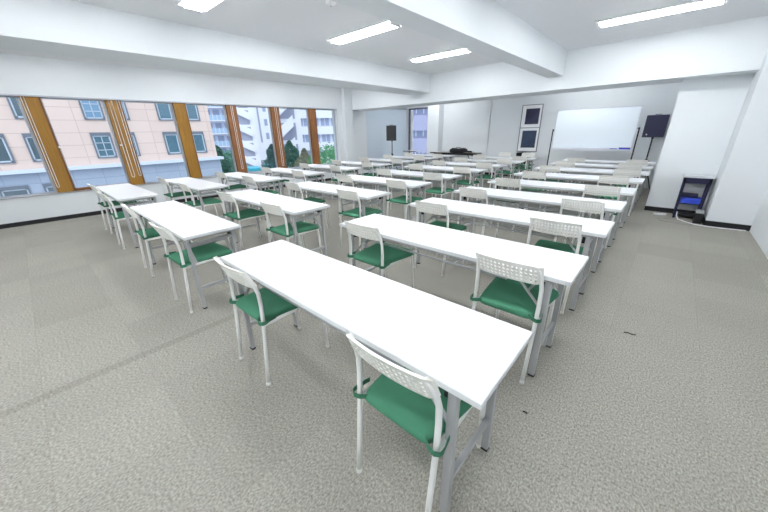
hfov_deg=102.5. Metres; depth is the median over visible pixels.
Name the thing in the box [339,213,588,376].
folding table
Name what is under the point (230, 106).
blind cord
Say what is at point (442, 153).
table
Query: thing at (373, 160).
folding table
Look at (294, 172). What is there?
chair
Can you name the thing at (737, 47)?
ceiling beam
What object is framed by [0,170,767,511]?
floor
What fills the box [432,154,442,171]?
chair
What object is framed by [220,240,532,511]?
folding table
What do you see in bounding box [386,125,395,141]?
loudspeaker
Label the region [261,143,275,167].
street tree
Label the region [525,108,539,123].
picture
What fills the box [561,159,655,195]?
folding table
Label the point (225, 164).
street tree
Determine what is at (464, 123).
wall
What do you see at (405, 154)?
chair
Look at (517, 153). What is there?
case
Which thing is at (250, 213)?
cushion
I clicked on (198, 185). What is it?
folding table
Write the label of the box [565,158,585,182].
chair
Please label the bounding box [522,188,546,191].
cushion
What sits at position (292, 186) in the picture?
chair
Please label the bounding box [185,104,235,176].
window
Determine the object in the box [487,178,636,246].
folding table
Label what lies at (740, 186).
pillar
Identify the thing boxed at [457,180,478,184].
cushion
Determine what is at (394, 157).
folding table
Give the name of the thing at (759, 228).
wall
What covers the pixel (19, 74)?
wall
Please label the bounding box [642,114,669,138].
loudspeaker
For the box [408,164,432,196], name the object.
chair
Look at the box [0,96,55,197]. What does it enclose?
window
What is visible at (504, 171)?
cushion
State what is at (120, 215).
cushion
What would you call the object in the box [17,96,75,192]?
trim
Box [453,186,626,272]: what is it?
folding table
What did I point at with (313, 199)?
cushion
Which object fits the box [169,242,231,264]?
cushion
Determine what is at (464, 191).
chair
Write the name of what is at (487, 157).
folding table
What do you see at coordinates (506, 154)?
chair
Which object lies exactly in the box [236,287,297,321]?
cushion
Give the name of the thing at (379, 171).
chair
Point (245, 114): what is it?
apartment building
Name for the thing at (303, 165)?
chair
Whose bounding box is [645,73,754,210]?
wall
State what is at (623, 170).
chair
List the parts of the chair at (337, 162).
backrest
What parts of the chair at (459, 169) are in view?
backrest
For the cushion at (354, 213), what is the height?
0.047 m
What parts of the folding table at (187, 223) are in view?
leg, leg, brace rod, rail, leg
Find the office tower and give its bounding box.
[252,107,272,159]
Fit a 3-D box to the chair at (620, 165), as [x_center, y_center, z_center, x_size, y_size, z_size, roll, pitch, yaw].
[4.911,-1.483,6.232,0.426,0.776,0.528,18,29,40]
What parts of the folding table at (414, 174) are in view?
leg, leg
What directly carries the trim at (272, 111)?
attached to the wall at (19, 74)
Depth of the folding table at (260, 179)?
5.73 m
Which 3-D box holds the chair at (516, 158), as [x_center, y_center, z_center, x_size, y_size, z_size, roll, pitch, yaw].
[3.744,-2.353,8.466,0.426,0.776,0.528,18,29,39]
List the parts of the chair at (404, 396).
leg, backrest, leg, leg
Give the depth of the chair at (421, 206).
3.19 m
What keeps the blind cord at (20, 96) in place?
hanging from the wall at (19, 74)
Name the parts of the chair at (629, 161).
backrest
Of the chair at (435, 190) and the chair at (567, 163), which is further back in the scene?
the chair at (567, 163)
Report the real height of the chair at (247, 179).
0.776 m
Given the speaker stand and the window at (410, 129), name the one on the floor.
the speaker stand
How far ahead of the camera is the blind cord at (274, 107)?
8.56 m
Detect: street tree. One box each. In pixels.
[215,145,234,172]
[222,150,234,170]
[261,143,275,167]
[284,140,299,167]
[294,147,310,166]
[307,142,334,163]
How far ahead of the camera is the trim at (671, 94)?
7.15 m
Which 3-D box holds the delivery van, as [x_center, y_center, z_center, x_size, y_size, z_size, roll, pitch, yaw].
[-16.432,-10.340,39.198,1.520,1.950,4.200,-14,25,-28]
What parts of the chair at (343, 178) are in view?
backrest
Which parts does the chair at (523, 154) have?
backrest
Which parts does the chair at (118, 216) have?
backrest, leg, leg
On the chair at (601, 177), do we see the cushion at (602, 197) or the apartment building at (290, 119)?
the cushion at (602, 197)
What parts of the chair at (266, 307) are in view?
leg, backrest, leg, leg, leg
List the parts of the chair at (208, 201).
backrest, leg, leg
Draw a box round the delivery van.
[247,166,260,171]
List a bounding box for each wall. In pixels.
[0,53,408,224]
[409,84,666,177]
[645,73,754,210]
[750,189,767,258]
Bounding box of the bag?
[449,147,467,152]
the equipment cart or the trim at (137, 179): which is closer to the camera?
the equipment cart
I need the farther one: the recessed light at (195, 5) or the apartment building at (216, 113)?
the apartment building at (216, 113)
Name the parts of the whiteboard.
frame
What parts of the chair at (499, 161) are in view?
backrest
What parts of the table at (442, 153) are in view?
underframe rail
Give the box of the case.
[513,151,530,177]
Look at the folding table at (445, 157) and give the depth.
9.99 m
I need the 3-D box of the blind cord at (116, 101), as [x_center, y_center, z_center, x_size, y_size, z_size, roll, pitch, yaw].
[-5.235,-2.391,6.338,0.010,1.446,0.051,17,28,38]
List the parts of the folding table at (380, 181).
leg, leg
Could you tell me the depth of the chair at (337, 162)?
8.27 m
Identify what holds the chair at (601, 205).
on the floor
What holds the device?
on the box at (683, 199)
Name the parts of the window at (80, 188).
rail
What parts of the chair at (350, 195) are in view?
leg, backrest, leg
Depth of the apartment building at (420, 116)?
25.50 m
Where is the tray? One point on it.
(551, 148)
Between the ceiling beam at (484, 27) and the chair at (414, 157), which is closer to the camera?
the ceiling beam at (484, 27)
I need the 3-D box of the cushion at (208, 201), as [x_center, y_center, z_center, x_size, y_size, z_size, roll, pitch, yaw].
[-2.923,-0.882,5.005,0.415,0.047,0.432,18,29,39]
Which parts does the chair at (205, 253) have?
backrest, leg, leg, leg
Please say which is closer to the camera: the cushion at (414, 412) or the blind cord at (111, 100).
the cushion at (414, 412)
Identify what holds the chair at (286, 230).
on the floor
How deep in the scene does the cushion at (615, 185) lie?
5.45 m
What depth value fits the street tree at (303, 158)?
23.35 m
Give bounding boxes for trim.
[0,94,336,109]
[0,164,332,199]
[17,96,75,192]
[102,100,145,184]
[171,103,202,177]
[224,105,247,172]
[269,107,286,167]
[307,109,320,163]
[426,104,443,171]
[483,100,491,173]
[644,82,681,187]
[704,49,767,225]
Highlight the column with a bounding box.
[341,88,355,174]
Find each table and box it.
[96,183,167,247]
[129,200,245,308]
[165,177,229,220]
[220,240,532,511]
[221,172,283,219]
[226,189,329,255]
[265,168,326,199]
[285,181,390,248]
[299,164,361,200]
[331,161,390,184]
[334,174,431,222]
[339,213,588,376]
[359,158,415,178]
[372,169,462,216]
[382,156,436,177]
[402,154,454,169]
[404,165,487,202]
[409,197,614,310]
[430,152,481,171]
[430,162,507,188]
[452,158,524,189]
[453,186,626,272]
[469,156,537,179]
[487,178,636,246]
[514,172,644,227]
[534,167,649,213]
[549,162,653,203]
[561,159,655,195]
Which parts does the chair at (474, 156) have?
backrest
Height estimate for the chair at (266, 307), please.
0.776 m
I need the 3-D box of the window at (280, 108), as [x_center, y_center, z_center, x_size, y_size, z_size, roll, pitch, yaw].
[-2.586,-3.453,9.071,0.030,1.624,0.932,19,29,40]
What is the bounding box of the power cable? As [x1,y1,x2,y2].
[676,211,745,230]
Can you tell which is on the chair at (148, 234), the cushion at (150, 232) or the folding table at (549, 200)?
the cushion at (150, 232)
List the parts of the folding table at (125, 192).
leg, leg, rail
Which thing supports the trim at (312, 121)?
attached to the wall at (19, 74)
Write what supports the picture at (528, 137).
attached to the wall at (464, 123)
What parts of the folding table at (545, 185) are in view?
leg, leg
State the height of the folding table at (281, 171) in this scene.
0.700 m
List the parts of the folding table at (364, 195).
leg, rail, leg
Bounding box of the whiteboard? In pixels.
[547,105,642,165]
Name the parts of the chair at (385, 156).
backrest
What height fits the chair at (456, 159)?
0.776 m
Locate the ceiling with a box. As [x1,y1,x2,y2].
[0,0,767,87]
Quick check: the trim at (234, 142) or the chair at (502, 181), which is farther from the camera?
the trim at (234, 142)
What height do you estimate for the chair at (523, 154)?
0.776 m
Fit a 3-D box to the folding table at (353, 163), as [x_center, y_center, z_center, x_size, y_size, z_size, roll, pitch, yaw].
[-0.631,-2.135,8.261,1.803,0.700,0.453,17,28,38]
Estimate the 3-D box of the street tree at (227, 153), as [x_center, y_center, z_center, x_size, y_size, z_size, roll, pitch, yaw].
[-18.435,-10.352,36.393,3.344,4.152,3.240,17,28,38]
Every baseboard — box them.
[0,173,367,228]
[478,172,511,175]
[644,206,750,230]
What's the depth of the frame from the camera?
9.38 m
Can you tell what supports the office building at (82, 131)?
on the ground
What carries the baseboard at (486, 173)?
attached to the wall at (464, 123)
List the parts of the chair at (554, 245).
leg, backrest, leg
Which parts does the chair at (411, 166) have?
backrest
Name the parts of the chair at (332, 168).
backrest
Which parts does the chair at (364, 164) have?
backrest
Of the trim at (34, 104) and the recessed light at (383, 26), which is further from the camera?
the trim at (34, 104)
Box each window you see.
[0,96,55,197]
[40,98,128,190]
[121,101,188,182]
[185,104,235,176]
[236,106,276,172]
[280,108,311,167]
[316,109,337,164]
[408,107,427,161]
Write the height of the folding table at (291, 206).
0.700 m
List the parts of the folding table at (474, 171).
leg, leg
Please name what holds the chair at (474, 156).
on the floor
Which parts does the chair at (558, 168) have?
backrest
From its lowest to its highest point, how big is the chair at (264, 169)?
0.776 m
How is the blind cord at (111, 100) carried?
hanging from the wall at (19, 74)
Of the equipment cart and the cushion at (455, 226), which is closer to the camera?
the cushion at (455, 226)
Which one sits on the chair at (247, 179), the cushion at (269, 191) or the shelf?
the cushion at (269, 191)
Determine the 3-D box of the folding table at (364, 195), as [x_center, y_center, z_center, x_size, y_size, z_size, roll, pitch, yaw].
[-0.726,-0.657,4.581,1.803,0.700,0.453,17,28,38]
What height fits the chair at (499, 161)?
0.776 m
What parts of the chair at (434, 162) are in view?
backrest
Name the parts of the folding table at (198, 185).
leg, rail, leg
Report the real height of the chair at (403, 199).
0.776 m
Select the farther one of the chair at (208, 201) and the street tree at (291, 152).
the street tree at (291, 152)
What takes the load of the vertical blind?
attached to the wall at (19, 74)
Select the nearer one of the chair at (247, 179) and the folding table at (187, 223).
the folding table at (187, 223)
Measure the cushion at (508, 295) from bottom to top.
0.047 m
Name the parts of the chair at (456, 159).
backrest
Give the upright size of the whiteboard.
1.879 m
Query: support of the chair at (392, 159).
on the floor
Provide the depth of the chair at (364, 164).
7.61 m
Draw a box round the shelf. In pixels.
[673,211,693,216]
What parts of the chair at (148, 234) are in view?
backrest, leg, leg, leg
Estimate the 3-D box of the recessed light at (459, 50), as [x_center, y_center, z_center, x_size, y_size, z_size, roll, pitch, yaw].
[1.027,-3.691,5.683,1.240,0.040,0.300,17,28,38]
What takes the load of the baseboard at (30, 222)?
attached to the wall at (19, 74)
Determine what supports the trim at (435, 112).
attached to the wall at (464, 123)
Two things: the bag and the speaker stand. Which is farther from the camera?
the bag
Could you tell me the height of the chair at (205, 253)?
0.776 m
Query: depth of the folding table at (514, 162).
7.84 m
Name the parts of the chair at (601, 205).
leg, backrest, leg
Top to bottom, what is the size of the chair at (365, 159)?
0.776 m
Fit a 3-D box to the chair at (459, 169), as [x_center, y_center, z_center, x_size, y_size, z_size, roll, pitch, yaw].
[1.668,-1.455,6.339,0.426,0.776,0.528,17,28,38]
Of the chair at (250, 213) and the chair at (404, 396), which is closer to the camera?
the chair at (404, 396)
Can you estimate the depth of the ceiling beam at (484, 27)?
3.33 m
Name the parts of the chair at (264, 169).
backrest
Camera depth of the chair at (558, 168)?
5.97 m
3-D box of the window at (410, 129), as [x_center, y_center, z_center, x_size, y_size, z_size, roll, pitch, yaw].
[1.401,-4.705,12.046,1.080,1.970,0.060,17,28,38]
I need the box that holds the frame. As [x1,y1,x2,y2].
[517,104,543,151]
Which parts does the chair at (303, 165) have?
backrest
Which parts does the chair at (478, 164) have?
backrest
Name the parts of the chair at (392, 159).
backrest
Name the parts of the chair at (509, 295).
leg, leg, backrest, leg, leg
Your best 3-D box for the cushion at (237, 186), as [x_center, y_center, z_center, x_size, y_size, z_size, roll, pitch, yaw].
[-3.104,-1.439,6.403,0.415,0.047,0.432,16,27,36]
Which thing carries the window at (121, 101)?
in the wall at (19, 74)
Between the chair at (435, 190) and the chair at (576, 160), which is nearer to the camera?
the chair at (435, 190)
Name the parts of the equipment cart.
leg, leg, leg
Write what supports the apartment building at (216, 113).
on the ground
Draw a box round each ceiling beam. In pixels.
[0,0,429,94]
[332,0,567,77]
[351,15,767,110]
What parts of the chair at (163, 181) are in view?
backrest, leg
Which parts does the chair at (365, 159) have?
backrest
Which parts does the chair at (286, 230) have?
leg, backrest, leg, leg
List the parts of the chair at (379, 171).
backrest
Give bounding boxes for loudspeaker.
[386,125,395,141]
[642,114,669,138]
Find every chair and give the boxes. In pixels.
[87,184,144,233]
[97,191,135,249]
[120,204,192,276]
[148,222,231,313]
[157,177,201,210]
[176,182,223,215]
[213,256,329,385]
[214,171,253,210]
[216,191,273,250]
[241,175,278,220]
[260,167,291,196]
[260,201,322,254]
[284,181,328,227]
[291,170,313,197]
[299,163,324,192]
[329,165,356,199]
[331,160,353,178]
[336,174,370,218]
[336,189,381,250]
[344,220,413,287]
[345,330,486,511]
[359,157,378,184]
[361,161,385,191]
[376,168,404,208]
[383,155,401,176]
[386,179,422,222]
[391,158,411,177]
[404,153,420,171]
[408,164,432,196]
[413,156,431,180]
[413,201,466,276]
[422,172,453,216]
[431,160,453,187]
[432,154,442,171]
[451,166,478,202]
[454,157,466,186]
[457,187,498,237]
[470,252,558,384]
[471,155,489,180]
[474,162,498,187]
[490,178,527,231]
[493,152,510,176]
[496,159,516,188]
[510,156,530,179]
[513,153,534,178]
[518,171,548,211]
[521,217,583,313]
[538,165,564,206]
[550,161,575,193]
[554,198,604,262]
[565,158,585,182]
[572,185,620,248]
[589,175,629,221]
[610,169,641,215]
[617,163,641,204]
[626,159,648,176]
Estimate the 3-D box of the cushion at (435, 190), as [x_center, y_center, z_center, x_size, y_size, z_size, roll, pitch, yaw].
[0.982,-1.186,5.547,0.415,0.047,0.432,17,28,37]
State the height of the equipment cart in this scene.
0.685 m
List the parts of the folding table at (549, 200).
leg, leg, leg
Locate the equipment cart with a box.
[672,174,715,217]
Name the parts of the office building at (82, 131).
pane, sash, sash, pane, sash, pane, sash, pane, pane, sash, sash, pane, pane, sash, sash, pane, pane, sash, pane, sash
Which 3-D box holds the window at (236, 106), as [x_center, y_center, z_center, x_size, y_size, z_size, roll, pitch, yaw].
[-3.401,-3.119,8.284,0.030,1.624,0.892,19,29,40]
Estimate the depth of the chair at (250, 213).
4.07 m
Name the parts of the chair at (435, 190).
backrest, leg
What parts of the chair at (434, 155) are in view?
backrest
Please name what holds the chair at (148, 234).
on the floor
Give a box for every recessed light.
[176,0,223,11]
[326,20,402,44]
[408,48,472,62]
[595,0,728,27]
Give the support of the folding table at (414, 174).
on the floor
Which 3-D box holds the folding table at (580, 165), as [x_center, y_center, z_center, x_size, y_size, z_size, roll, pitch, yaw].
[4.554,-1.611,6.670,1.803,0.700,0.453,17,28,38]
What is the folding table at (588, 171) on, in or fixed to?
on the floor
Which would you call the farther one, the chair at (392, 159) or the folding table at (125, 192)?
the chair at (392, 159)
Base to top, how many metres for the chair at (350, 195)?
0.776 m
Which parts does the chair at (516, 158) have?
backrest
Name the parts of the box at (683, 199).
lid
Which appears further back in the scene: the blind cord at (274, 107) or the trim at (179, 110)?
the blind cord at (274, 107)
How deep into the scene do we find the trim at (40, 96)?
6.36 m
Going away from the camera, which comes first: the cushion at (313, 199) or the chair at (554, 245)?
the chair at (554, 245)
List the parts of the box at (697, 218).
lid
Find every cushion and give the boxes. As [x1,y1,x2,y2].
[100,200,136,206]
[112,211,135,218]
[138,227,159,237]
[166,191,196,197]
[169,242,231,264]
[187,198,221,205]
[225,184,248,189]
[226,208,264,218]
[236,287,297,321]
[262,189,278,193]
[270,221,318,235]
[303,197,325,202]
[343,207,381,217]
[353,242,413,266]
[366,367,471,443]
[390,195,422,203]
[426,187,453,193]
[429,220,466,230]
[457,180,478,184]
[477,174,498,178]
[480,277,558,318]
[498,170,516,173]
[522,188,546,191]
[534,239,583,254]
[597,195,627,199]
[612,184,639,187]
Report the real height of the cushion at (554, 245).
0.047 m
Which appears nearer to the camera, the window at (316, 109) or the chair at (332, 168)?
the chair at (332, 168)
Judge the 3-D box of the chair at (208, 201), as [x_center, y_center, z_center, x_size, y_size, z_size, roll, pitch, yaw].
[-2.939,-0.821,5.009,0.426,0.776,0.528,18,29,39]
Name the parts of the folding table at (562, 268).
leg, leg, leg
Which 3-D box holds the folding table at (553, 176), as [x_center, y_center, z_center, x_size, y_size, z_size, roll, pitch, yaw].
[3.150,-0.998,5.219,1.803,0.700,0.453,17,28,38]
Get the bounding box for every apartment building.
[207,106,231,158]
[236,107,261,166]
[279,108,303,166]
[300,109,333,163]
[413,109,427,160]
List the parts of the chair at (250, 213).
leg, backrest, leg, leg, leg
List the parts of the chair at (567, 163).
backrest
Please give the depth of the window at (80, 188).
5.97 m
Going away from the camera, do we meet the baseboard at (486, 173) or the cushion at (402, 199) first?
the cushion at (402, 199)
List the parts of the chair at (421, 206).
leg, backrest, leg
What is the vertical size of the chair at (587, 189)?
0.776 m
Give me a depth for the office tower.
73.09 m
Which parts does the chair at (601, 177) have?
backrest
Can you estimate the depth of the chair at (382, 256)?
2.57 m
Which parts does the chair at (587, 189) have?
backrest, leg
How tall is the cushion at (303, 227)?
0.047 m
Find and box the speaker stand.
[634,139,652,188]
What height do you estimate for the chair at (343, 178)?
0.776 m
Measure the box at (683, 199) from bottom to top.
0.085 m
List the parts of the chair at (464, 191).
backrest, leg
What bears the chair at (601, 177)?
on the floor
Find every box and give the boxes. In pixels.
[680,197,700,203]
[692,209,704,223]
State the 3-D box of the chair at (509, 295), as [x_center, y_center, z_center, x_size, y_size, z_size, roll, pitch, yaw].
[0.835,0.309,1.986,0.426,0.776,0.528,17,28,38]
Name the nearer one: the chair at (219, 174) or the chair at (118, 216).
the chair at (118, 216)
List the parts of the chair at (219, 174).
backrest, leg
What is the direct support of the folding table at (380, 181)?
on the floor
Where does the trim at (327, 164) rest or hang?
attached to the wall at (19, 74)
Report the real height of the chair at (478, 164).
0.776 m
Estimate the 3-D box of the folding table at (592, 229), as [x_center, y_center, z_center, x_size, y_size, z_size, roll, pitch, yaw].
[1.111,-0.106,3.105,1.803,0.700,0.453,17,28,38]
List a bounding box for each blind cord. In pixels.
[20,96,59,187]
[108,100,134,176]
[116,101,141,175]
[230,106,242,166]
[274,107,283,165]
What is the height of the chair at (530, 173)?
0.776 m
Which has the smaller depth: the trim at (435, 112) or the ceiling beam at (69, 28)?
the ceiling beam at (69, 28)
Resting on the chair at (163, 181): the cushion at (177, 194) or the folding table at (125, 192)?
the cushion at (177, 194)
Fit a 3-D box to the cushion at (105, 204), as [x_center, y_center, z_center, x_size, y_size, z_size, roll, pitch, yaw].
[-4.398,-0.889,5.101,0.415,0.047,0.432,16,27,36]
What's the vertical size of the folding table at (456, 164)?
0.700 m
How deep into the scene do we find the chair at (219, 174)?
6.24 m
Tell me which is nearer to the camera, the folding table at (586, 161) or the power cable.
the power cable
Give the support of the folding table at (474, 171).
on the floor
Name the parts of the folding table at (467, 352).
leg, leg, leg, leg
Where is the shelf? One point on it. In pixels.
(687, 214)
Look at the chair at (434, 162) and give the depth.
7.54 m
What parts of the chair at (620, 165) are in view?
backrest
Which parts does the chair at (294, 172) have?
backrest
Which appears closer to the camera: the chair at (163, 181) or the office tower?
the chair at (163, 181)
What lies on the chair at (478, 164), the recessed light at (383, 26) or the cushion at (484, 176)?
the cushion at (484, 176)
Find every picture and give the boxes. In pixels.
[521,130,536,147]
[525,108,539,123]
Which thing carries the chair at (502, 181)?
on the floor
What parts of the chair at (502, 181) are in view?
backrest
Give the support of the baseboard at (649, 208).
attached to the wall at (706, 112)
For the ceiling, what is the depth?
4.03 m
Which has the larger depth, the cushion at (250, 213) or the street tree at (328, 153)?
the street tree at (328, 153)
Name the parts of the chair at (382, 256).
leg, backrest, leg, leg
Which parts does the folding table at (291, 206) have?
leg, leg, leg, rail, leg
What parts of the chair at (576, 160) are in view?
backrest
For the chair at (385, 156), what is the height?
0.776 m
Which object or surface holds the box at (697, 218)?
on the floor
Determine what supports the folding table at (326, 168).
on the floor
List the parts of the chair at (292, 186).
backrest, leg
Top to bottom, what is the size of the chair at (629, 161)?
0.776 m
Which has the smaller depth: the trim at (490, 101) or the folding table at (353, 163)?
the folding table at (353, 163)
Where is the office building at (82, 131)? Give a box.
[0,97,223,196]
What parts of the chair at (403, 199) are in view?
leg, backrest, leg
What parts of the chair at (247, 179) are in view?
backrest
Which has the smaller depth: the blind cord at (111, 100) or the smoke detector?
the smoke detector
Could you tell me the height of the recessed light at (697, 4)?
0.040 m
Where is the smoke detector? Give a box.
[326,0,335,6]
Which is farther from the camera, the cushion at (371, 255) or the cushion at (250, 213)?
the cushion at (250, 213)
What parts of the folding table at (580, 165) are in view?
leg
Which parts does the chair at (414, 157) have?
backrest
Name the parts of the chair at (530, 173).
backrest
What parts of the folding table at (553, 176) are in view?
leg, leg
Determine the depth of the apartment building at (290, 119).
36.16 m
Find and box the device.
[681,192,697,197]
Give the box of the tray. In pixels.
[551,148,629,150]
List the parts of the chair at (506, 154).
backrest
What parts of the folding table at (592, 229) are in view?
leg, leg, leg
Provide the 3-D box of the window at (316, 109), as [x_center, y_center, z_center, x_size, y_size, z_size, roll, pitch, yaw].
[-1.819,-3.767,9.813,0.030,1.624,0.757,19,29,40]
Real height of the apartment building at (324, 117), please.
19.200 m
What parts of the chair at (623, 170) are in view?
backrest, leg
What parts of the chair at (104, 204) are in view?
backrest, leg, leg, leg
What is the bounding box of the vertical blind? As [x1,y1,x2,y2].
[366,108,405,171]

